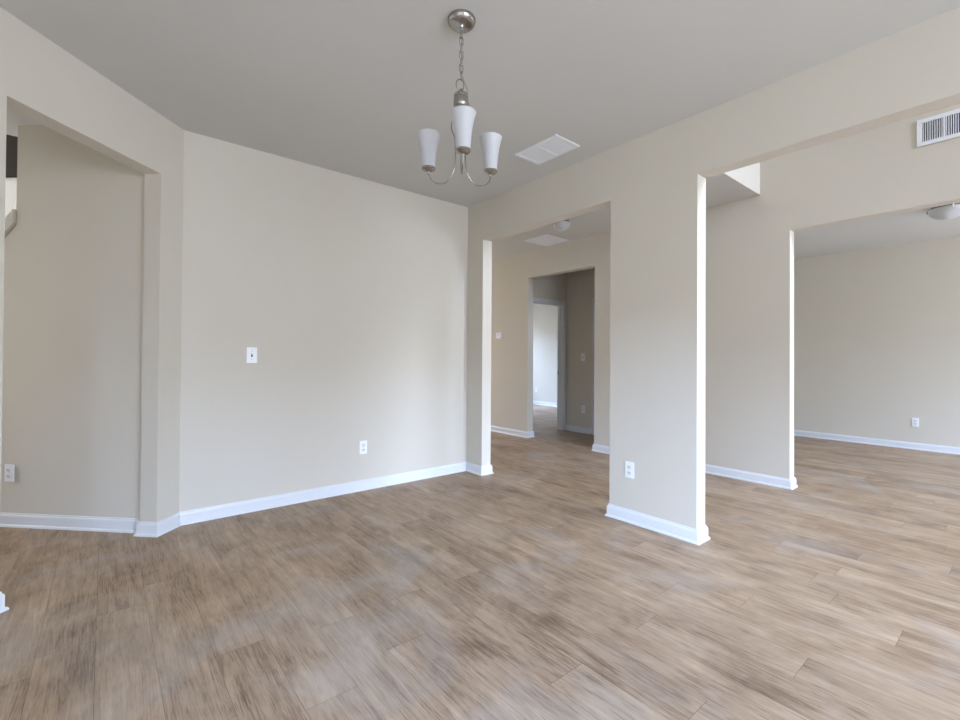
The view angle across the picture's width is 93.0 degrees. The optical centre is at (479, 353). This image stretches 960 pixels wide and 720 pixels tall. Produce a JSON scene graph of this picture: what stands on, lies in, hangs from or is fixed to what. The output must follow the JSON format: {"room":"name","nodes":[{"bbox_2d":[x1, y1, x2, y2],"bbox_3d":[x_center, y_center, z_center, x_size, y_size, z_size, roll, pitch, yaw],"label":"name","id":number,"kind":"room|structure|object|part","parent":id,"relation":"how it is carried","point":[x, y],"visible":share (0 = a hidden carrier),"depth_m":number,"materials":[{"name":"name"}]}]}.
{"room":"empty dining room","nodes":[
{"label":"empty dining room","id":0,"kind":"room"},
{"bbox_2d":[5,177,16,217],"bbox_3d":[-4.232,-0.675,4.177,2.700,3.700,0.100,0,-1,6],"label":"wall","id":1,"kind":"structure","parent":0,"point":[11,183],"depth_m":4.14,"materials":[{"name":"beige paint"}]},
{"bbox_2d":[6,134,17,177],"bbox_3d":[-4.230,-1.963,4.123,2.500,0.725,0.025,0,-1,6],"label":"trim","id":2,"kind":"structure","parent":1,"relation":"attached to","point":[11,141],"depth_m":4.11,"materials":[{"name":"brown wood"}]},
{"bbox_2d":[0,125,144,518],"bbox_3d":[-3.110,-0.196,3.179,1.900,2.740,0.130,0,-1,6],"label":"wall","id":3,"kind":"structure","parent":0,"point":[73,307],"depth_m":3.08,"materials":[{"name":"beige paint"}]},
{"bbox_2d":[4,464,13,481],"bbox_3d":[-3.196,0.808,3.093,0.072,0.116,0.010,0,-1,5],"label":"wall outlet","id":4,"kind":"object","parent":3,"relation":"attached to","point":[8,469],"visible":1,"depth_m":3.09,"materials":[{"name":"white plastic"}]},
{"bbox_2d":[5,209,16,237],"bbox_3d":[-3.619,-0.487,3.227,0.874,1.015,0.155,0,-1,6],"label":"trim","id":5,"kind":"structure","parent":3,"relation":"attached to","point":[10,220],"depth_m":3.12,"materials":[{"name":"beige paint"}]},
{"bbox_2d":[0,512,139,532],"bbox_3d":[-3.116,1.129,3.089,1.880,0.089,0.024,0,-1,6],"label":"baseboard","id":6,"kind":"structure","parent":3,"relation":"attached to","point":[15,520],"depth_m":3.05,"materials":[{"name":"white wood"}]},
{"bbox_2d":[0,7,183,521],"bbox_3d":[-2.241,-0.201,2.010,0.117,2.740,2.324,0,-1,6],"label":"wall","id":7,"kind":"structure","parent":0,"point":[42,82],"depth_m":2.94,"materials":[{"name":"beige paint"}]},
{"bbox_2d":[179,130,467,511],"bbox_3d":[-1.139,-0.175,4.001,2.507,2.740,0.117,1,-1,-39],"label":"wall","id":8,"kind":"structure","parent":0,"point":[350,292],"depth_m":3.72,"materials":[{"name":"beige paint"}]},
{"bbox_2d":[246,347,256,362],"bbox_3d":[-1.719,0.009,3.436,0.074,0.118,0.018,1,-1,-39],"label":"light switch","id":9,"kind":"object","parent":8,"relation":"attached to","point":[251,353],"visible":1,"depth_m":3.44,"materials":[{"name":"white plastic"}]},
{"bbox_2d":[359,440,366,453],"bbox_3d":[-1.026,0.822,4.009,0.072,0.116,0.010,1,-1,-39],"label":"wall outlet","id":10,"kind":"object","parent":8,"relation":"attached to","point":[363,444],"visible":1,"depth_m":4.00,"materials":[{"name":"white plastic"}]},
{"bbox_2d":[0,404,959,719],"bbox_3d":[0.787,1.268,4.080,11.800,0.120,13.400,1,-1,-39],"label":"floor","id":11,"kind":"structure","parent":0,"point":[511,592],"depth_m":2.16,"materials":[{"name":"wood"}]},
{"bbox_2d":[0,0,959,260],"bbox_3d":[-0.730,-1.616,2.584,7.494,0.120,13.000,1,-1,-39],"label":"ceiling","id":12,"kind":"structure","parent":0,"point":[348,87],"depth_m":2.46,"materials":[{"name":"paint"}]},
{"bbox_2d":[417,9,501,186],"bbox_3d":[-0.057,-1.177,2.153,0.374,0.756,0.396,1,-1,-39],"label":"chandelier","id":13,"kind":"object","parent":12,"relation":"hanging from","point":[461,21],"visible":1,"depth_m":2.12,"materials":[{"name":"white glass"}]},
{"bbox_3d":[-0.246,-0.970,2.180,0.111,0.164,0.111,1,-1,-39],"label":"lamp shade","id":14,"kind":"part","parent":13,"relation":"part of","materials":[{"name":"white glass"}]},
{"bbox_3d":[-0.174,-0.960,2.149,0.162,0.318,0.006,0,-1,23],"label":"arm","id":15,"kind":"part","parent":13,"relation":"part of","materials":[{"name":"silver metal"}]},
{"bbox_3d":[-0.080,-0.960,2.030,0.006,0.318,0.144,0,-1,-7],"label":"arm","id":16,"kind":"part","parent":13,"relation":"part of","materials":[{"name":"silver metal"}]},
{"bbox_3d":[-0.072,-0.959,1.962,0.111,0.164,0.111,1,-1,-39],"label":"lamp shade","id":17,"kind":"part","parent":13,"relation":"part of","materials":[{"name":"white glass"}]},
{"bbox_3d":[-0.068,-1.310,2.112,0.048,0.392,0.003,0,-1,0],"label":"supply cord","id":18,"kind":"part","parent":13,"relation":"part of","materials":[{"name":"silver metal"}]},
{"bbox_3d":[-0.014,-0.958,2.169,0.168,0.318,0.006,1,-1,-37],"label":"arm","id":19,"kind":"part","parent":13,"relation":"part of","materials":[{"name":"silver metal"}]},
{"bbox_3d":[0.052,-0.972,2.218,0.111,0.164,0.111,1,-1,-39],"label":"lamp shade","id":20,"kind":"part","parent":13,"relation":"part of","materials":[{"name":"white glass"}]},
{"bbox_2d":[523,234,569,245],"bbox_3d":[0.886,-1.508,6.055,0.450,0.009,0.420,1,-1,-39],"label":"ceiling vent","id":21,"kind":"object","parent":12,"relation":"in","point":[545,240],"visible":1,"depth_m":6.04,"materials":[{"name":"white metal"}]},
{"bbox_2d":[515,134,579,164],"bbox_3d":[0.503,-1.535,3.440,0.270,0.009,0.420,1,-1,-39],"label":"ceiling vent","id":22,"kind":"object","parent":12,"relation":"in","point":[554,146],"visible":1,"depth_m":3.42,"materials":[{"name":"white metal"}]},
{"bbox_2d":[553,219,569,230],"bbox_3d":[0.922,-1.457,5.159,0.196,0.128,0.196,1,-1,-39],"label":"flush light","id":23,"kind":"object","parent":12,"relation":"attached to","point":[563,225],"visible":0.88,"depth_m":5.10,"materials":[{"name":"white glass"}]},
{"bbox_2d":[533,303,557,402],"bbox_3d":[2.301,-0.091,10.670,0.120,2.740,4.050,1,-1,-39],"label":"wall","id":24,"kind":"structure","parent":0,"point":[545,317],"depth_m":11.39,"materials":[{"name":"beige paint"}]},
{"bbox_2d":[533,401,556,406],"bbox_3d":[2.162,1.234,10.703,0.024,0.089,3.815,1,-1,-39],"label":"baseboard","id":25,"kind":"structure","parent":24,"relation":"attached to","point":[534,402],"depth_m":11.35,"materials":[{"name":"white wood"}]},
{"bbox_2d":[566,268,594,427],"bbox_3d":[1.933,-0.128,6.927,0.115,2.740,1.735,1,-1,-39],"label":"wall","id":26,"kind":"structure","parent":0,"point":[580,285],"depth_m":7.27,"materials":[{"name":"beige paint"}]},
{"bbox_2d":[566,425,591,433],"bbox_3d":[1.564,1.198,7.243,0.024,0.089,0.505,1,-1,-39],"label":"baseboard","id":27,"kind":"structure","parent":26,"relation":"attached to","point":[568,427],"depth_m":7.23,"materials":[{"name":"white wood"}]},
{"bbox_2d":[581,353,584,360],"bbox_3d":[1.621,0.050,7.198,0.018,0.118,0.074,1,-1,-39],"label":"light switch","id":28,"kind":"object","parent":26,"relation":"attached to","point":[582,354],"visible":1,"depth_m":7.19,"materials":[{"name":"white plastic"}]},
{"bbox_2d":[581,405,584,412],"bbox_3d":[1.625,0.871,7.185,0.010,0.116,0.072,1,-1,-39],"label":"wall outlet","id":29,"kind":"object","parent":26,"relation":"attached to","point":[582,406],"visible":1,"depth_m":7.19,"materials":[{"name":"white plastic"}]},
{"bbox_2d":[592,298,594,434],"bbox_3d":[2.038,0.191,6.782,0.133,2.102,0.804,1,-1,-39],"label":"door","id":30,"kind":"structure","parent":26,"relation":"in","point":[593,299],"depth_m":7.03,"materials":[{"name":"white wood"}]},
{"bbox_2d":[466,7,959,528],"bbox_3d":[0.698,-1.444,3.855,0.117,5.300,12.450,1,-1,-39],"label":"wall","id":31,"kind":"structure","parent":0,"point":[653,184],"depth_m":3.04,"materials":[{"name":"beige paint"}]},
{"bbox_2d":[133,462,493,536],"bbox_3d":[-2.624,1.156,5.695,2.902,0.089,5.173,1,-1,-39],"label":"baseboard","id":32,"kind":"structure","parent":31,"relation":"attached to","point":[143,529],"depth_m":3.61,"materials":[{"name":"white wood"}]},
{"bbox_2d":[625,461,633,478],"bbox_3d":[1.070,0.830,3.263,0.010,0.116,0.072,1,-1,-39],"label":"wall outlet","id":33,"kind":"object","parent":31,"relation":"attached to","point":[629,466],"visible":1,"depth_m":3.26,"materials":[{"name":"white plastic"}]},
{"bbox_2d":[605,503,709,544],"bbox_3d":[1.214,1.159,3.181,0.165,0.089,0.696,1,-1,-39],"label":"baseboard","id":34,"kind":"structure","parent":31,"relation":"attached to","point":[698,536],"depth_m":3.07,"materials":[{"name":"white wood"}]},
{"bbox_2d":[491,103,959,478],"bbox_3d":[2.161,-1.424,5.058,0.117,5.300,12.450,1,-1,-39],"label":"wall","id":35,"kind":"structure","parent":0,"point":[880,171],"depth_m":4.37,"materials":[{"name":"beige paint"}]},
{"bbox_2d":[496,332,501,338],"bbox_3d":[0.296,-0.291,7.190,0.030,0.100,0.120,1,-1,-39],"label":"thermostat","id":36,"kind":"object","parent":35,"relation":"attached to","point":[499,334],"visible":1,"depth_m":7.17,"materials":[{"name":"white plastic"}]},
{"bbox_2d":[491,425,534,437],"bbox_3d":[-0.496,1.194,8.244,0.165,0.089,3.938,1,-1,-39],"label":"baseboard","id":37,"kind":"structure","parent":35,"relation":"attached to","point":[530,434],"depth_m":6.92,"materials":[{"name":"white wood"}]},
{"bbox_2d":[533,273,565,300],"bbox_3d":[1.023,-0.131,7.227,0.909,2.740,0.115,1,-1,-39],"label":"wall","id":38,"kind":"structure","parent":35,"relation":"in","point":[553,287],"depth_m":7.25,"materials":[{"name":"beige paint"}]},
{"bbox_2d":[533,297,566,429],"bbox_3d":[1.035,0.188,7.227,0.859,2.102,0.133,1,-1,-39],"label":"door frame","id":39,"kind":"structure","parent":38,"relation":"attached to","point":[562,305],"depth_m":7.44,"materials":[{"name":"white wood"}]},
{"bbox_2d":[591,444,797,489],"bbox_3d":[2.173,1.182,4.997,0.165,0.089,2.190,1,-1,-39],"label":"baseboard","id":40,"kind":"structure","parent":35,"relation":"attached to","point":[764,479],"depth_m":4.41,"materials":[{"name":"white wood"}]},
{"bbox_2d":[917,108,959,146],"bbox_3d":[3.491,-1.691,3.343,0.012,0.205,0.420,1,-1,-39],"label":"air vent","id":41,"kind":"object","parent":35,"relation":"in","point":[944,126],"visible":1,"depth_m":3.41,"materials":[{"name":"white metal"}]},
{"bbox_2d":[722,162,759,194],"bbox_3d":[1.954,-2.806,3.841,1.777,2.560,0.120,1,-1,-39],"label":"wall","id":42,"kind":"structure","parent":0,"point":[748,177],"depth_m":4.18,"materials":[{"name":"beige paint"}]},
{"bbox_2d":[794,236,959,446],"bbox_3d":[6.625,-0.113,5.085,0.120,2.740,6.830,1,-1,-39],"label":"wall","id":43,"kind":"structure","parent":0,"point":[877,330],"depth_m":6.30,"materials":[{"name":"beige paint"}]},
{"bbox_2d":[794,430,959,454],"bbox_3d":[6.560,1.211,5.027,0.024,0.089,6.830,1,-1,-39],"label":"baseboard","id":44,"kind":"structure","parent":43,"relation":"attached to","point":[856,439],"depth_m":6.28,"materials":[{"name":"white wood"}]},
{"bbox_2d":[911,418,918,426],"bbox_3d":[5.753,0.902,6.026,0.010,0.116,0.072,1,-1,-39],"label":"wall outlet","id":45,"kind":"object","parent":43,"relation":"attached to","point":[914,421],"visible":1,"depth_m":6.02,"materials":[{"name":"white plastic"}]},
{"bbox_2d":[794,208,959,258],"bbox_3d":[3.809,-1.550,6.446,4.189,0.120,13.200,1,-1,-39],"label":"ceiling","id":46,"kind":"structure","parent":0,"point":[914,226],"depth_m":5.66,"materials":[{"name":"paint"}]},
{"bbox_2d":[926,202,959,219],"bbox_3d":[4.683,-1.426,4.578,0.289,0.150,0.296,1,-1,-39],"label":"flush light","id":47,"kind":"object","parent":46,"relation":"attached to","point":[950,211],"visible":0.94,"depth_m":4.52,"materials":[{"name":"white glass"}]},
{"bbox_3d":[-0.510,-0.221,-1.443,0.150,2.740,5.807,1,-1,-39],"label":"wall","id":48,"kind":"structure","parent":0,"visible":0},
{"bbox_2d":[0,591,8,613],"bbox_3d":[-0.738,1.107,-0.939,0.787,0.089,6.845,1,-1,-32],"label":"baseboard","id":49,"kind":"structure","parent":48,"relation":"attached to","point":[3,608],"depth_m":2.07,"materials":[{"name":"white wood"}]}
]}

